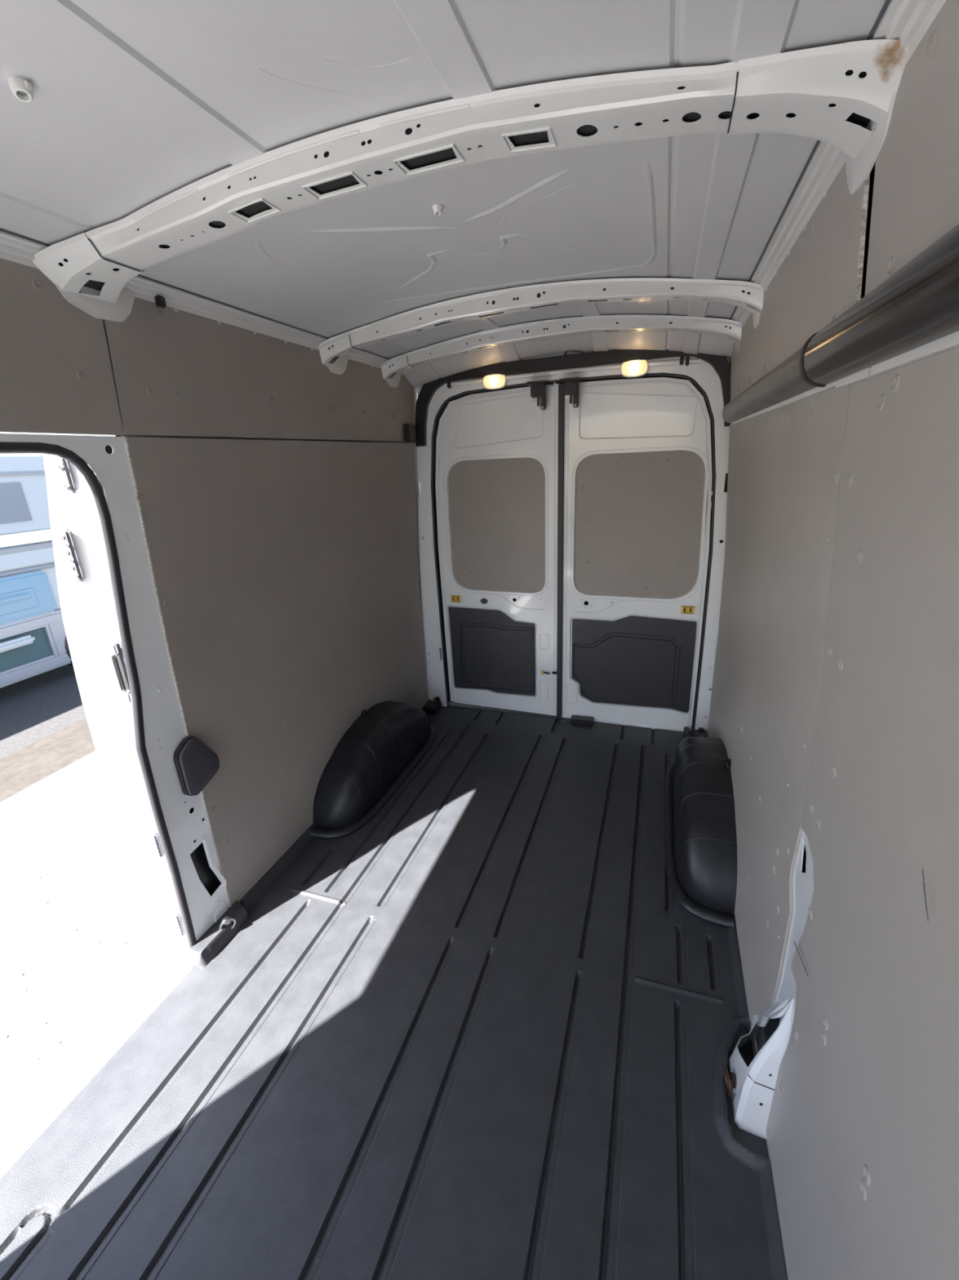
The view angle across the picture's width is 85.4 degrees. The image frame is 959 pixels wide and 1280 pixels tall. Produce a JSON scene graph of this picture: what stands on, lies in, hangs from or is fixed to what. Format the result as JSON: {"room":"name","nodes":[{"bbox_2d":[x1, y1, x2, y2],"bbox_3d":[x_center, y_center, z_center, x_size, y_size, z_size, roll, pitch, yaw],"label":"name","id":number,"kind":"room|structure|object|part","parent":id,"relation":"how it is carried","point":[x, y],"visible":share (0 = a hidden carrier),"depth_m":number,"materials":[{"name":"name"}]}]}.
{"room":"cargo space","nodes":[
{"label":"cargo space","id":0,"kind":"room"},
{"bbox_2d":[102,319,429,804],"bbox_3d":[-1.210,0.465,0.928,0.108,2.320,5.380,4,20,18],"label":"wall","id":1,"kind":"structure","parent":0,"point":[415,394],"depth_m":2.20,"materials":[{"name":"grey metal"}]},
{"bbox_2d":[0,257,124,435],"bbox_3d":[-1.283,-0.320,0.277,0.034,0.335,2.283,4,20,18],"label":"board","id":2,"kind":"object","parent":1,"relation":"attached to","point":[56,376],"visible":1,"depth_m":1.16,"materials":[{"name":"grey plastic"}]},
{"bbox_2d":[57,457,76,493],"bbox_3d":[-1.046,-0.419,1.315,0.028,0.090,0.022,4,20,18],"label":"door hinge","id":3,"kind":"object","parent":1,"relation":"attached to","point":[68,482],"visible":0.88,"depth_m":1.31,"materials":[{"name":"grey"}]},
{"bbox_2d":[60,528,84,581],"bbox_3d":[-1.064,-0.221,1.358,0.028,0.136,0.020,4,20,18],"label":"block","id":4,"kind":"object","parent":1,"relation":"attached to","point":[71,550],"visible":1,"depth_m":1.35,"materials":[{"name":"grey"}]},
{"bbox_2d":[0,961,189,1169],"bbox_3d":[-1.210,1.437,1.288,0.145,0.250,1.390,4,20,18],"label":"trim","id":5,"kind":"structure","parent":1,"relation":"attached to","point":[13,1138],"depth_m":1.50,"materials":[{"name":"white metal"}]},
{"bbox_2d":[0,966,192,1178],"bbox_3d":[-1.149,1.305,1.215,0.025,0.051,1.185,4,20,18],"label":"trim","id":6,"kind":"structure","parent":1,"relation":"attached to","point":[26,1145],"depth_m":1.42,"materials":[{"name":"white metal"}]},
{"bbox_2d":[0,441,196,947],"bbox_3d":[-1.143,0.499,1.030,0.075,1.684,1.222,4,20,18],"label":"seal","id":7,"kind":"object","parent":1,"relation":"attached to","point":[6,447],"visible":0.99,"depth_m":1.44,"materials":[{"name":"grey rubber"}]},
{"bbox_2d":[42,453,164,955],"bbox_3d":[-0.912,0.191,2.210,0.133,1.890,1.395,4,20,18],"label":"door","id":8,"kind":"structure","parent":1,"relation":"in","point":[52,472],"depth_m":1.49,"materials":[{"name":"white metal"}]},
{"bbox_2d":[0,433,229,940],"bbox_3d":[-0.985,0.298,1.500,0.092,1.680,0.350,4,20,18],"label":"door frame","id":9,"kind":"structure","parent":1,"relation":"attached to","point":[203,882],"depth_m":1.53,"materials":[{"name":"white paint"}]},
{"bbox_2d":[107,640,131,703],"bbox_3d":[-1.020,0.093,1.484,0.042,0.196,0.026,4,20,18],"label":"latch striker","id":10,"kind":"object","parent":1,"relation":"attached to","point":[115,648],"visible":0.84,"depth_m":1.47,"materials":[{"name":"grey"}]},
{"bbox_2d":[118,407,124,435],"bbox_3d":[-1.296,-0.239,0.444,0.045,0.065,2.120,4,20,18],"label":"trim","id":11,"kind":"structure","parent":1,"relation":"attached to","point":[118,407],"depth_m":1.37,"materials":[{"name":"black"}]},
{"bbox_2d":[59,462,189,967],"bbox_3d":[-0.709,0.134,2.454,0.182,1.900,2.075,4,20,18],"label":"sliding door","id":12,"kind":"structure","parent":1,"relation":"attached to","point":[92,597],"depth_m":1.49,"materials":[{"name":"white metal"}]},
{"bbox_2d":[139,777,145,786],"bbox_3d":[-1.023,0.432,1.577,0.026,0.026,0.007,4,20,18],"label":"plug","id":13,"kind":"object","parent":1,"relation":"attached to","point":[141,780],"visible":0.82,"depth_m":1.57,"materials":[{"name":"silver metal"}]},
{"bbox_2d":[150,832,164,857],"bbox_3d":[-1.023,0.651,1.649,0.022,0.090,0.019,4,20,18],"label":"block","id":14,"kind":"object","parent":1,"relation":"attached to","point":[155,837],"visible":1,"depth_m":1.64,"materials":[{"name":"grey metal"}]},
{"bbox_2d":[173,912,185,936],"bbox_3d":[-1.012,0.959,1.751,0.022,0.096,0.019,4,20,18],"label":"block","id":15,"kind":"object","parent":1,"relation":"attached to","point":[177,918],"visible":1,"depth_m":1.74,"materials":[{"name":"grey"}]},
{"bbox_2d":[0,227,404,375],"bbox_3d":[-1.160,-0.601,0.502,0.068,0.063,5.346,4,20,18],"label":"trim","id":16,"kind":"structure","parent":1,"relation":"attached to","point":[15,247],"depth_m":1.49,"materials":[{"name":"paint"}]},
{"bbox_2d":[154,294,166,308],"bbox_3d":[-0.848,-0.899,1.379,0.018,0.026,0.024,4,20,18],"label":"clip","id":17,"kind":"object","parent":16,"relation":"attached to","point":[160,301],"visible":1,"depth_m":1.37,"materials":[{"name":"black plastic"}]},
{"bbox_2d":[103,297,414,441],"bbox_3d":[-0.639,-0.977,2.077,0.034,0.333,1.754,4,20,18],"label":"board","id":18,"kind":"object","parent":1,"relation":"attached to","point":[181,373],"visible":0.98,"depth_m":1.66,"materials":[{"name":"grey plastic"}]},
{"bbox_2d":[404,423,416,442],"bbox_3d":[-0.376,-1.118,2.809,0.032,0.090,0.090,4,20,18],"label":"clip","id":19,"kind":"object","parent":18,"relation":"attached to","point":[410,436],"visible":1,"depth_m":2.78,"materials":[{"name":"black plastic"}]},
{"bbox_2d":[124,436,428,906],"bbox_3d":[-0.634,-0.059,2.417,0.062,1.622,1.780,4,20,18],"label":"board","id":20,"kind":"object","parent":1,"relation":"attached to","point":[285,574],"visible":0.97,"depth_m":2.01,"materials":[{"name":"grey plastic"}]},
{"bbox_2d":[173,736,219,795],"bbox_3d":[-0.913,0.397,1.687,0.036,0.194,0.137,4,20,18],"label":"pad","id":21,"kind":"object","parent":20,"relation":"attached to","point":[196,764],"visible":1,"depth_m":1.65,"materials":[{"name":"black plastic"}]},
{"bbox_2d":[361,709,368,715],"bbox_3d":[-0.590,0.387,2.679,0.024,0.054,0.052,9,22,30],"label":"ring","id":22,"kind":"object","parent":20,"relation":"attached to","point":[363,712],"visible":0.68,"depth_m":2.67,"materials":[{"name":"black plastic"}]},
{"bbox_2d":[0,0,885,393],"bbox_3d":[-0.429,-0.576,0.275,1.720,0.216,5.390,4,20,18],"label":"ceiling","id":23,"kind":"structure","parent":0,"point":[134,104],"depth_m":0.90,"materials":[{"name":"paint"}]},
{"bbox_2d":[7,76,33,102],"bbox_3d":[-0.649,-0.780,0.735,0.027,0.023,0.029,-14,22,-30],"label":"clip","id":24,"kind":"object","parent":23,"relation":"attached to","point":[22,89],"visible":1,"depth_m":0.73,"materials":[{"name":"white plastic"}]},
{"bbox_2d":[432,204,443,216],"bbox_3d":[-0.097,-0.985,1.188,0.020,0.022,0.023,-16,23,-35],"label":"clip","id":25,"kind":"object","parent":23,"relation":"attached to","point":[437,209],"visible":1,"depth_m":1.18,"materials":[{"name":"white plastic"}]},
{"bbox_2d":[32,39,908,322],"bbox_3d":[-0.180,-0.810,0.973,1.584,0.185,0.279,4,20,18],"label":"bow","id":26,"kind":"object","parent":23,"relation":"attached to","point":[842,95],"visible":0.99,"depth_m":0.84,"materials":[{"name":"paint"}]},
{"bbox_2d":[317,277,764,374],"bbox_3d":[0.141,-1.137,1.871,1.584,0.185,0.249,4,20,18],"label":"bow","id":27,"kind":"object","parent":23,"relation":"attached to","point":[335,351],"visible":0.99,"depth_m":1.76,"materials":[{"name":"paint"}]},
{"bbox_2d":[380,315,742,387],"bbox_3d":[0.300,-1.299,2.317,1.584,0.185,0.249,4,20,18],"label":"bow","id":28,"kind":"object","parent":23,"relation":"attached to","point":[392,369],"visible":1,"depth_m":2.21,"materials":[{"name":"paint"}]},
{"bbox_2d":[564,350,582,355],"bbox_3d":[0.454,-1.396,2.518,0.091,0.026,0.020,4,20,18],"label":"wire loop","id":29,"kind":"object","parent":23,"relation":"hanging from","point":[576,351],"visible":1,"depth_m":2.51,"materials":[{"name":"black plastic"}]},
{"bbox_2d":[417,393,711,716],"bbox_3d":[0.486,-0.398,3.061,1.860,2.400,0.020,4,20,18],"label":"wall","id":30,"kind":"structure","parent":0,"point":[420,484],"depth_m":3.17,"materials":[{"name":"white metal"}]},
{"bbox_2d":[482,373,506,389],"bbox_3d":[0.073,-1.343,2.688,0.128,0.080,0.039,4,20,18],"label":"dome lamp","id":31,"kind":"object","parent":30,"relation":"attached to","point":[491,381],"visible":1,"depth_m":2.68,"materials":[{"name":"white plastic"}]},
{"bbox_2d":[435,382,560,715],"bbox_3d":[0.115,-0.446,3.074,0.758,1.904,0.047,5,20,20],"label":"door","id":32,"kind":"structure","parent":30,"relation":"in","point":[497,451],"depth_m":3.05,"materials":[{"name":"white paint"}]},
{"bbox_3d":[0.080,0.073,3.266,0.552,0.557,0.019,4,20,18],"label":"trim panel","id":33,"kind":"part","parent":32,"relation":"part of","materials":[{"name":"plastic"}]},
{"bbox_2d":[526,380,548,410],"bbox_3d":[0.295,-1.236,2.633,0.100,0.130,0.080,4,20,18],"label":"latch","id":34,"kind":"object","parent":32,"relation":"attached to","point":[538,388],"depth_m":2.62,"materials":[{"name":"black plastic"}]},
{"bbox_3d":[0.292,-1.292,2.612,0.100,0.012,0.077,4,20,18],"label":"plate","id":35,"kind":"part","parent":34,"relation":"part of","materials":[{"name":"black plastic"}]},
{"bbox_3d":[0.303,-1.224,2.664,0.012,0.045,0.012,4,20,18],"label":"rod","id":36,"kind":"part","parent":34,"relation":"part of","materials":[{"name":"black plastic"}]},
{"bbox_3d":[0.327,-1.216,2.655,0.026,0.075,0.026,4,20,18],"label":"lever","id":37,"kind":"part","parent":34,"relation":"part of","materials":[{"name":"black plastic"}]},
{"bbox_2d":[559,377,582,408],"bbox_3d":[0.453,-1.226,2.580,0.100,0.130,0.080,4,20,18],"label":"latch","id":38,"kind":"object","parent":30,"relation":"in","point":[571,385],"depth_m":2.57,"materials":[{"name":"black plastic"}]},
{"bbox_3d":[0.449,-1.281,2.560,0.100,0.012,0.077,4,20,18],"label":"plate","id":39,"kind":"part","parent":38,"relation":"part of","materials":[{"name":"black plastic"}]},
{"bbox_3d":[0.460,-1.213,2.612,0.012,0.045,0.012,4,20,18],"label":"rod","id":40,"kind":"part","parent":38,"relation":"part of","materials":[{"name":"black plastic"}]},
{"bbox_3d":[0.484,-1.205,2.602,0.026,0.075,0.026,4,20,18],"label":"lever","id":41,"kind":"part","parent":38,"relation":"part of","materials":[{"name":"black plastic"}]},
{"bbox_2d":[432,362,731,728],"bbox_3d":[0.500,-0.441,3.015,1.650,1.990,0.005,4,20,18],"label":"trim","id":42,"kind":"structure","parent":30,"relation":"attached to","point":[444,407],"depth_m":2.96,"materials":[{"name":"black plastic"}]},
{"bbox_2d":[556,377,712,731],"bbox_3d":[0.820,-0.378,2.837,0.787,1.910,0.046,4,20,18],"label":"door","id":43,"kind":"structure","parent":30,"relation":"in","point":[635,522],"depth_m":2.81,"materials":[{"name":"white paint"}]},
{"bbox_3d":[0.873,0.130,3.006,0.676,0.561,0.013,4,20,18],"label":"trim panel","id":44,"kind":"part","parent":43,"relation":"part of","materials":[{"name":"plastic"}]},
{"bbox_2d":[620,360,648,377],"bbox_3d":[0.736,-1.295,2.468,0.128,0.080,0.039,4,20,18],"label":"dome lamp","id":45,"kind":"object","parent":30,"relation":"attached to","point":[633,368],"visible":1,"depth_m":2.46,"materials":[{"name":"white plastic"}]},
{"bbox_2d":[448,702,768,1156],"bbox_3d":[-0.321,1.371,0.940,1.760,0.044,5.380,4,20,18],"label":"floor","id":46,"kind":"structure","parent":0,"point":[760,1040],"depth_m":3.37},
{"bbox_2d":[0,699,788,1279],"bbox_3d":[-0.165,1.135,1.427,1.733,0.068,4.100,4,20,18],"label":"liner","id":47,"kind":"object","parent":46,"relation":"on","point":[481,1028],"visible":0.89,"depth_m":1.40,"materials":[{"name":"plastic"}]},
{"bbox_2d":[218,915,235,929],"bbox_3d":[-0.884,0.997,1.821,0.056,0.058,0.025,-17,24,-36],"label":"ring","id":48,"kind":"object","parent":47,"relation":"on","point":[226,920],"visible":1,"depth_m":1.81,"materials":[{"name":"silver metal"}]},
{"bbox_2d":[309,701,435,839],"bbox_3d":[-0.494,0.550,2.699,0.235,0.345,1.092,4,20,18],"label":"wheel arch cover","id":49,"kind":"object","parent":47,"relation":"on","point":[381,748],"visible":1,"depth_m":2.47,"materials":[{"name":"plastic"}]},
{"bbox_2d":[422,700,442,714],"bbox_3d":[-0.311,0.444,3.418,0.093,0.043,0.122,4,20,18],"label":"block","id":50,"kind":"object","parent":47,"relation":"on","point":[432,707],"visible":0.9,"depth_m":3.38,"materials":[{"name":"black plastic"}]},
{"bbox_2d":[433,696,440,701],"bbox_3d":[-0.282,0.405,3.460,0.052,0.054,0.024,4,20,18],"label":"ring","id":51,"kind":"object","parent":50,"relation":"attached to","point":[437,699],"visible":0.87,"depth_m":3.45,"materials":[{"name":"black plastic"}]},
{"bbox_2d":[555,715,593,727],"bbox_3d":[0.582,0.498,3.187,0.225,0.042,0.085,4,20,18],"label":"lower latch","id":52,"kind":"object","parent":47,"relation":"on","point":[575,719],"visible":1,"depth_m":3.16,"materials":[{"name":"black plastic"}]},
{"bbox_2d":[683,726,707,738],"bbox_3d":[1.216,0.540,2.922,0.123,0.053,0.110,4,20,18],"label":"block","id":53,"kind":"object","parent":47,"relation":"on","point":[686,733],"visible":0.61,"depth_m":2.92,"materials":[{"name":"black plastic"}]},
{"bbox_2d":[664,736,737,928],"bbox_3d":[0.929,0.648,2.225,0.235,0.345,1.092,4,20,18],"label":"wheel arch cover","id":54,"kind":"object","parent":47,"relation":"on","point":[700,838],"visible":0.98,"depth_m":1.93,"materials":[{"name":"plastic"}]},
{"bbox_2d":[723,1066,737,1098],"bbox_3d":[0.633,1.120,1.314,0.023,0.061,0.060,0,19,7],"label":"ring","id":55,"kind":"object","parent":47,"relation":"on","point":[730,1079],"visible":1,"depth_m":1.30,"materials":[{"name":"metal"}]},
{"bbox_2d":[762,161,875,1044],"bbox_3d":[0.452,0.580,0.375,0.108,2.320,5.380,4,20,18],"label":"wall","id":56,"kind":"structure","parent":0,"point":[772,1025],"depth_m":0.91,"materials":[{"name":"white metal"}]},
{"bbox_2d":[414,349,731,446],"bbox_3d":[0.406,-1.223,2.623,1.627,0.381,0.035,4,20,18],"label":"surround","id":57,"kind":"object","parent":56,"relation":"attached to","point":[721,365],"visible":0.79,"depth_m":2.56,"materials":[{"name":"black plastic"}]},
{"bbox_2d":[417,351,729,733],"bbox_3d":[0.442,-0.459,2.906,1.743,2.120,0.028,4,20,18],"label":"trim","id":58,"kind":"structure","parent":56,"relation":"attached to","point":[700,371],"depth_m":2.78,"materials":[{"name":"white paint"}]},
{"bbox_2d":[431,372,715,729],"bbox_3d":[0.464,-0.400,2.926,1.553,1.934,0.013,4,20,18],"label":"seal","id":59,"kind":"object","parent":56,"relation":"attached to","point":[692,380],"visible":0.96,"depth_m":2.75,"materials":[{"name":"grey rubber"}]},
{"bbox_2d":[728,830,813,1158],"bbox_3d":[0.685,0.750,1.218,0.092,0.855,0.359,4,20,18],"label":"trim","id":60,"kind":"structure","parent":56,"relation":"attached to","point":[756,1082],"depth_m":1.18,"materials":[{"name":"white paint"}]},
{"bbox_2d":[707,384,850,1021],"bbox_3d":[0.943,0.060,1.878,0.062,1.632,1.812,4,20,18],"label":"board","id":61,"kind":"object","parent":56,"relation":"attached to","point":[785,462],"visible":0.96,"depth_m":1.38,"materials":[{"name":"grey plastic"}]},
{"bbox_2d":[723,758,731,770],"bbox_3d":[0.998,0.503,2.092,0.024,0.054,0.052,0,19,7],"label":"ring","id":62,"kind":"object","parent":61,"relation":"attached to","point":[728,762],"visible":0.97,"depth_m":2.08,"materials":[{"name":"black plastic"}]},
{"bbox_2d":[730,162,870,400],"bbox_3d":[0.856,-0.869,1.561,0.034,0.329,1.750,4,20,18],"label":"board","id":63,"kind":"object","parent":56,"relation":"attached to","point":[820,279],"visible":0.78,"depth_m":1.04,"materials":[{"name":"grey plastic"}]},
{"bbox_2d":[722,223,958,422],"bbox_3d":[0.511,-0.406,0.657,0.054,0.099,3.760,4,20,18],"label":"conduit","id":64,"kind":"object","parent":63,"relation":"attached to","point":[917,306],"visible":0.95,"depth_m":0.63,"materials":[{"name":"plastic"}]},
{"bbox_2d":[731,330,958,425],"bbox_3d":[0.491,-0.317,0.551,0.007,0.017,3.900,4,20,18],"label":"wall ledge","id":65,"kind":"object","parent":64,"relation":"attached to","point":[951,340],"visible":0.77,"depth_m":0.69,"materials":[{"name":"paint"}]},
{"bbox_2d":[729,0,946,327],"bbox_3d":[0.290,-0.501,0.020,0.068,0.063,5.346,4,20,18],"label":"trim","id":66,"kind":"structure","parent":56,"relation":"attached to","point":[908,21],"depth_m":0.92,"materials":[{"name":"paint"}]},
{"bbox_2d":[765,345,958,1279],"bbox_3d":[0.300,0.717,0.080,0.061,1.628,2.269,4,20,18],"label":"board","id":67,"kind":"object","parent":56,"relation":"attached to","point":[862,1130],"visible":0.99,"depth_m":0.69,"materials":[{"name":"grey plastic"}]},
{"bbox_2d":[865,0,958,295],"bbox_3d":[0.211,-0.212,-0.243,0.034,0.329,2.239,4,20,18],"label":"board","id":68,"kind":"object","parent":56,"relation":"attached to","point":[916,196],"visible":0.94,"depth_m":0.60,"materials":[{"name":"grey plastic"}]},
{"label":"outside","id":69,"kind":"structure","parent":0,"visible":0},
{"bbox_2d":[0,751,167,1134],"bbox_3d":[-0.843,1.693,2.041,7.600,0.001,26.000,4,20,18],"label":"ground","id":70,"kind":"structure","parent":69,"point":[82,868],"depth_m":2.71,"materials":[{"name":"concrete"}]},
{"bbox_2d":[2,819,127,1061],"bbox_3d":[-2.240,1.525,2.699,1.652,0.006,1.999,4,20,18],"label":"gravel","id":71,"kind":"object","parent":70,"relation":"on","point":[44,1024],"visible":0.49,"depth_m":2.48,"materials":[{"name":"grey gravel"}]},
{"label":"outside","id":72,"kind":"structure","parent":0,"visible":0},
{"bbox_2d":[0,664,86,758],"bbox_3d":[-16.040,0.657,7.099,26.300,0.001,26.000,4,20,18],"label":"road","id":73,"kind":"structure","parent":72,"point":[33,708],"depth_m":5.41,"materials":[{"name":"grey asphalt"}]},
{"bbox_2d":[0,456,73,688],"bbox_3d":[-6.498,-0.055,4.045,2.000,2.478,6.300,4,20,18],"label":"van","id":74,"kind":"object","parent":73,"relation":"on","point":[33,642],"visible":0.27,"depth_m":5.67,"materials":[{"name":"grey metal"}]},
{"bbox_3d":[-5.007,-0.406,5.438,0.040,0.060,0.560,4,20,18],"label":"door handle","id":75,"kind":"part","parent":74,"relation":"part of","materials":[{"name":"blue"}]},
{"bbox_3d":[-5.031,-0.363,5.439,0.020,0.220,0.720,4,20,18],"label":"handle plate","id":76,"kind":"part","parent":74,"relation":"part of","materials":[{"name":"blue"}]},
{"bbox_3d":[-5.668,-0.373,3.632,0.050,0.120,6.100,4,20,18],"label":"belt moulding","id":77,"kind":"part","parent":74,"relation":"part of","materials":[{"name":"white"}]},
{"bbox_3d":[-5.654,-0.278,3.661,0.050,0.040,6.100,4,20,18],"label":"moulding","id":78,"kind":"part","parent":74,"relation":"part of","materials":[{"name":"silver metal"}]},
{"bbox_3d":[-5.664,-0.175,3.702,0.050,0.180,6.100,4,20,18],"label":"waist panel","id":79,"kind":"part","parent":74,"relation":"part of","materials":[{"name":"grey metal"}]},
{"bbox_3d":[-5.744,0.308,3.514,0.050,0.480,5.400,4,20,18],"label":"blue panel","id":80,"kind":"part","parent":74,"relation":"part of","materials":[{"name":"blue metal"}]},
{"bbox_3d":[-5.614,0.487,3.926,0.050,0.140,6.100,4,20,18],"label":"sill panel","id":81,"kind":"part","parent":74,"relation":"part of","materials":[{"name":"silver metal"}]},
{"bbox_2d":[0,717,95,802],"bbox_3d":[-4.062,1.475,3.113,2.000,0.001,26.000,4,20,18],"label":"sidewalk","id":82,"kind":"structure","parent":73,"relation":"on","point":[20,770],"depth_m":4.43,"materials":[{"name":"concrete"}]}
]}

